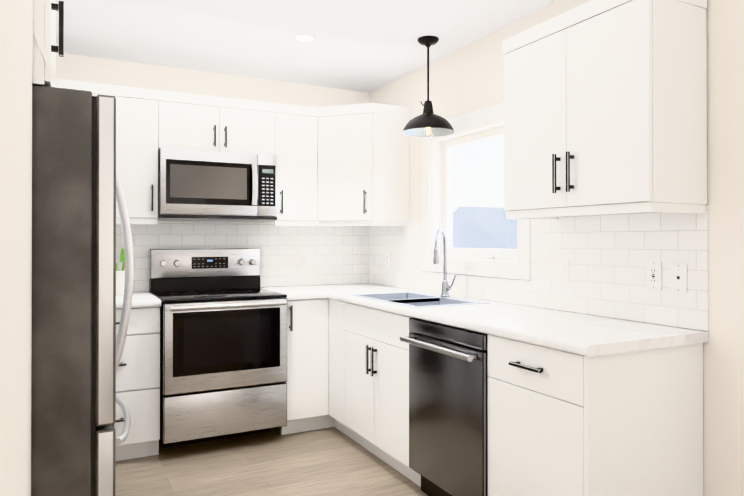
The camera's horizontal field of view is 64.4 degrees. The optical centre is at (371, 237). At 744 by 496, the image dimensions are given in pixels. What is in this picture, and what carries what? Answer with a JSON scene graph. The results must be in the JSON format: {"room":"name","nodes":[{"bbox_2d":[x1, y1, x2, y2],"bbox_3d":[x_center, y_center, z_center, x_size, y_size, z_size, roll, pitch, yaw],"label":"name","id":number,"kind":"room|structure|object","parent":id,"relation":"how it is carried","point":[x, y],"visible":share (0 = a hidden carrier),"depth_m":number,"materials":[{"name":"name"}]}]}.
{"room":"kitchen","nodes":[
{"label":"kitchen","id":0,"kind":"room"},
{"bbox_2d":[0,0,32,495],"bbox_3d":[-0.209,0.037,-0.527,0.650,2.440,5.250,0,0,-27],"label":"wall","id":1,"kind":"structure","parent":0,"point":[15,222],"depth_m":1.34,"materials":[{"name":"white paint"}]},
{"bbox_2d":[32,0,63,86],"bbox_3d":[-1.548,-0.840,2.280,0.640,0.653,0.940,0,0,-27],"label":"upper cabinet","id":2,"kind":"object","parent":1,"relation":"attached to","point":[45,48],"visible":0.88,"depth_m":1.99,"materials":[{"name":"white wood"}]},
{"bbox_2d":[56,52,368,291],"bbox_3d":[-1.265,0.060,4.129,3.050,2.440,0.108,0,0,-27],"label":"wall","id":3,"kind":"structure","parent":0,"point":[339,254],"depth_m":4.27,"materials":[{"name":"tile"}]},
{"bbox_2d":[55,79,66,87],"bbox_3d":[-2.152,-0.519,3.434,0.627,0.800,0.328,0,0,-27],"label":"upper cabinet","id":4,"kind":"object","parent":3,"relation":"attached to","point":[62,83],"depth_m":3.43,"materials":[{"name":"white wood"}]},
{"bbox_2d":[67,80,162,223],"bbox_3d":[-1.639,-0.518,3.699,0.528,0.800,0.328,0,0,-27],"label":"upper cabinet","id":5,"kind":"object","parent":3,"relation":"attached to","point":[139,121],"depth_m":3.62,"materials":[{"name":"white wood"}]},
{"bbox_2d":[163,90,278,159],"bbox_3d":[-1.069,-0.735,3.994,0.753,0.363,0.328,0,0,-27],"label":"upper cabinet","id":6,"kind":"object","parent":3,"relation":"attached to","point":[220,125],"depth_m":3.85,"materials":[{"name":"white wood"}]},
{"bbox_2d":[158,148,276,220],"bbox_3d":[-1.042,-0.333,3.939,0.745,0.431,0.429,0,0,-27],"label":"microwave","id":7,"kind":"object","parent":6,"relation":"attached to","point":[209,185],"visible":1,"depth_m":3.77,"materials":[{"name":"silver metal"}]},
{"bbox_2d":[116,220,368,291],"bbox_3d":[-1.267,0.125,4.071,2.790,0.476,0.008,0,0,-27],"label":"backsplash","id":8,"kind":"structure","parent":3,"relation":"attached to","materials":[{"name":"tile"}]},
{"bbox_2d":[261,103,314,223],"bbox_3d":[-0.597,-0.515,4.238,0.309,0.800,0.328,0,0,-27],"label":"upper cabinet","id":9,"kind":"object","parent":3,"relation":"attached to","point":[296,162],"depth_m":4.09,"materials":[{"name":"white wood"}]},
{"bbox_2d":[301,252,309,266],"bbox_3d":[-0.502,0.170,4.457,0.070,0.114,0.007,0,0,-27],"label":"electrical outlet","id":10,"kind":"object","parent":3,"relation":"attached to","point":[305,259],"visible":1,"depth_m":4.45,"materials":[{"name":"white plastic"}]},
{"bbox_2d":[115,427,427,495],"bbox_3d":[0.409,1.289,0.884,3.050,0.050,7.400,0,0,-27],"label":"floor","id":11,"kind":"structure","parent":0,"point":[332,461],"depth_m":3.23,"materials":[{"name":"brown wood"}]},
{"bbox_2d":[31,85,132,495],"bbox_3d":[-1.423,0.381,2.333,0.883,1.780,0.910,0,0,-27],"label":"fridge","id":12,"kind":"object","parent":11,"relation":"on","point":[77,345],"visible":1,"depth_m":2.03,"materials":[{"name":"grey metal"}]},
{"bbox_2d":[114,307,159,460],"bbox_3d":[-1.599,0.840,3.556,0.535,0.876,0.607,0,0,-27],"label":"base cabinet","id":13,"kind":"object","parent":11,"relation":"on","point":[138,371],"depth_m":3.37,"materials":[{"name":"white wood"}]},
{"bbox_2d":[116,292,160,308],"bbox_3d":[-1.858,0.381,3.411,1.133,0.038,0.633,0,0,-27],"label":"countertop","id":14,"kind":"structure","parent":13,"relation":"on","point":[139,299],"depth_m":3.38,"materials":[{"name":"stone"}]},
{"bbox_2d":[116,248,124,295],"bbox_3d":[-1.592,0.205,3.716,0.142,0.315,0.112,0,0,-27],"label":"potted plant","id":15,"kind":"object","parent":14,"relation":"on","point":[120,277],"visible":0.38,"depth_m":3.68,"materials":[{"name":"white ceramic"}]},
{"bbox_2d":[149,248,286,447],"bbox_3d":[-0.994,0.678,3.790,0.741,1.200,0.722,0,0,-27],"label":"range","id":16,"kind":"object","parent":11,"relation":"on","point":[223,344],"visible":0.98,"depth_m":3.56,"materials":[{"name":"silver metal"}]},
{"bbox_2d":[280,299,325,434],"bbox_3d":[-0.559,0.842,4.094,0.300,0.876,0.607,0,0,-27],"label":"base cabinet","id":17,"kind":"object","parent":11,"relation":"on","point":[306,319],"depth_m":3.83,"materials":[{"name":"white wood"}]},
{"bbox_2d":[260,286,327,299],"bbox_3d":[-0.561,0.384,4.072,0.276,0.038,0.648,0,0,-27],"label":"countertop","id":18,"kind":"structure","parent":17,"relation":"on","point":[293,292],"depth_m":3.89,"materials":[{"name":"stone"}]},
{"bbox_2d":[326,298,412,445],"bbox_3d":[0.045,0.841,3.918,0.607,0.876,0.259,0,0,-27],"label":"base cabinet","id":19,"kind":"object","parent":11,"relation":"on","point":[367,361],"depth_m":3.40,"materials":[{"name":"white wood"}]},
{"bbox_2d":[400,318,488,495],"bbox_3d":[0.561,0.837,2.811,0.672,0.873,0.594,0,0,-27],"label":"dishwasher","id":20,"kind":"object","parent":11,"relation":"on","point":[448,412],"visible":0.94,"depth_m":2.64,"materials":[{"name":"black metal"}]},
{"bbox_2d":[487,335,702,495],"bbox_3d":[0.864,0.834,2.331,0.608,0.876,0.531,0,0,-27],"label":"base cabinet","id":21,"kind":"object","parent":11,"relation":"on","point":[562,423],"depth_m":2.12,"materials":[{"name":"white wood"}]},
{"bbox_2d":[300,283,708,356],"bbox_3d":[0.340,0.380,3.322,0.633,0.038,2.808,0,0,-27],"label":"countertop","id":22,"kind":"structure","parent":21,"relation":"on","point":[584,334],"depth_m":2.41,"materials":[{"name":"stone"}]},
{"bbox_2d":[352,292,489,307],"bbox_3d":[0.256,0.454,3.449,0.480,0.194,0.780,0,0,-27],"label":"sink","id":23,"kind":"object","parent":22,"relation":"in","point":[416,299],"visible":0.35,"depth_m":3.47,"materials":[{"name":"silver metal"}]},
{"bbox_2d":[433,228,456,296],"bbox_3d":[0.406,0.150,3.464,0.182,0.411,0.152,0,0,-27],"label":"faucet","id":24,"kind":"object","parent":22,"relation":"on","point":[446,288],"visible":1,"depth_m":3.51,"materials":[{"name":"silver metal"}]},
{"bbox_2d":[56,0,557,92],"bbox_3d":[0.409,-1.206,0.896,3.050,0.060,7.400,0,0,-27],"label":"ceiling","id":25,"kind":"structure","parent":0,"point":[368,46],"depth_m":3.37,"materials":[{"name":"white paint"}]},
{"bbox_2d":[292,33,316,42],"bbox_3d":[-0.394,-1.159,3.441,0.144,0.007,0.144,0,0,-27],"label":"recessed light","id":26,"kind":"object","parent":25,"relation":"in","point":[305,38],"visible":1,"depth_m":3.44,"materials":[{"name":"white paint"}]},
{"bbox_2d":[402,36,454,136],"bbox_3d":[0.330,-0.870,3.465,0.310,0.584,0.310,0,0,-27],"label":"pendant light","id":27,"kind":"object","parent":25,"relation":"hanging from","point":[428,122],"visible":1,"depth_m":3.44,"materials":[{"name":"black metal"}]},
{"bbox_2d":[369,0,743,495],"bbox_3d":[1.688,0.048,1.551,0.170,2.440,7.200,0,0,-27],"label":"wall","id":28,"kind":"structure","parent":0,"point":[467,79],"depth_m":2.23,"materials":[{"name":"white paint"}]},
{"bbox_2d":[315,103,409,223],"bbox_3d":[-0.135,-0.515,4.308,0.574,0.800,0.627,0,0,-27],"label":"upper cabinet","id":29,"kind":"object","parent":28,"relation":"attached to","point":[362,150],"depth_m":4.09,"materials":[{"name":"white wood"}]},
{"bbox_2d":[369,205,708,330],"bbox_3d":[0.619,0.122,3.469,0.008,0.476,2.810,0,0,-27],"label":"backsplash","id":30,"kind":"structure","parent":28,"relation":"attached to","point":[608,256],"depth_m":2.68,"materials":[{"name":"tile"}]},
{"bbox_2d":[385,252,389,267],"bbox_3d":[0.118,0.169,4.420,0.007,0.114,0.070,0,0,-27],"label":"outlet","id":31,"kind":"object","parent":30,"relation":"attached to","point":[387,259],"visible":1,"depth_m":4.42,"materials":[{"name":"white plastic"}]},
{"bbox_2d":[646,261,661,289],"bbox_3d":[1.153,0.157,2.417,0.007,0.114,0.070,0,0,-27],"label":"outlet","id":32,"kind":"object","parent":30,"relation":"attached to","point":[654,275],"visible":1,"depth_m":2.41,"materials":[{"name":"white plastic"}]},
{"bbox_2d":[670,263,686,292],"bbox_3d":[1.205,0.159,2.319,0.006,0.114,0.070,0,0,-27],"label":"jack","id":33,"kind":"object","parent":30,"relation":"attached to","point":[678,277],"visible":1,"depth_m":2.32,"materials":[{"name":"white plastic"}]},
{"bbox_2d":[502,0,706,215],"bbox_3d":[0.938,-0.523,2.494,0.320,0.800,0.781,0,0,-27],"label":"upper cabinet","id":34,"kind":"object","parent":28,"relation":"attached to","point":[605,106],"depth_m":2.23,"materials":[{"name":"white wood"}]},
{"label":"outside","id":35,"kind":"structure","parent":0,"visible":0},
{"bbox_2d":[453,206,516,248],"bbox_3d":[31.142,1.466,32.077,79.500,6.300,100.000,0,0,-27],"label":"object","id":36,"kind":"object","parent":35,"point":[489,221],"depth_m":20.99,"materials":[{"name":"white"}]}
]}

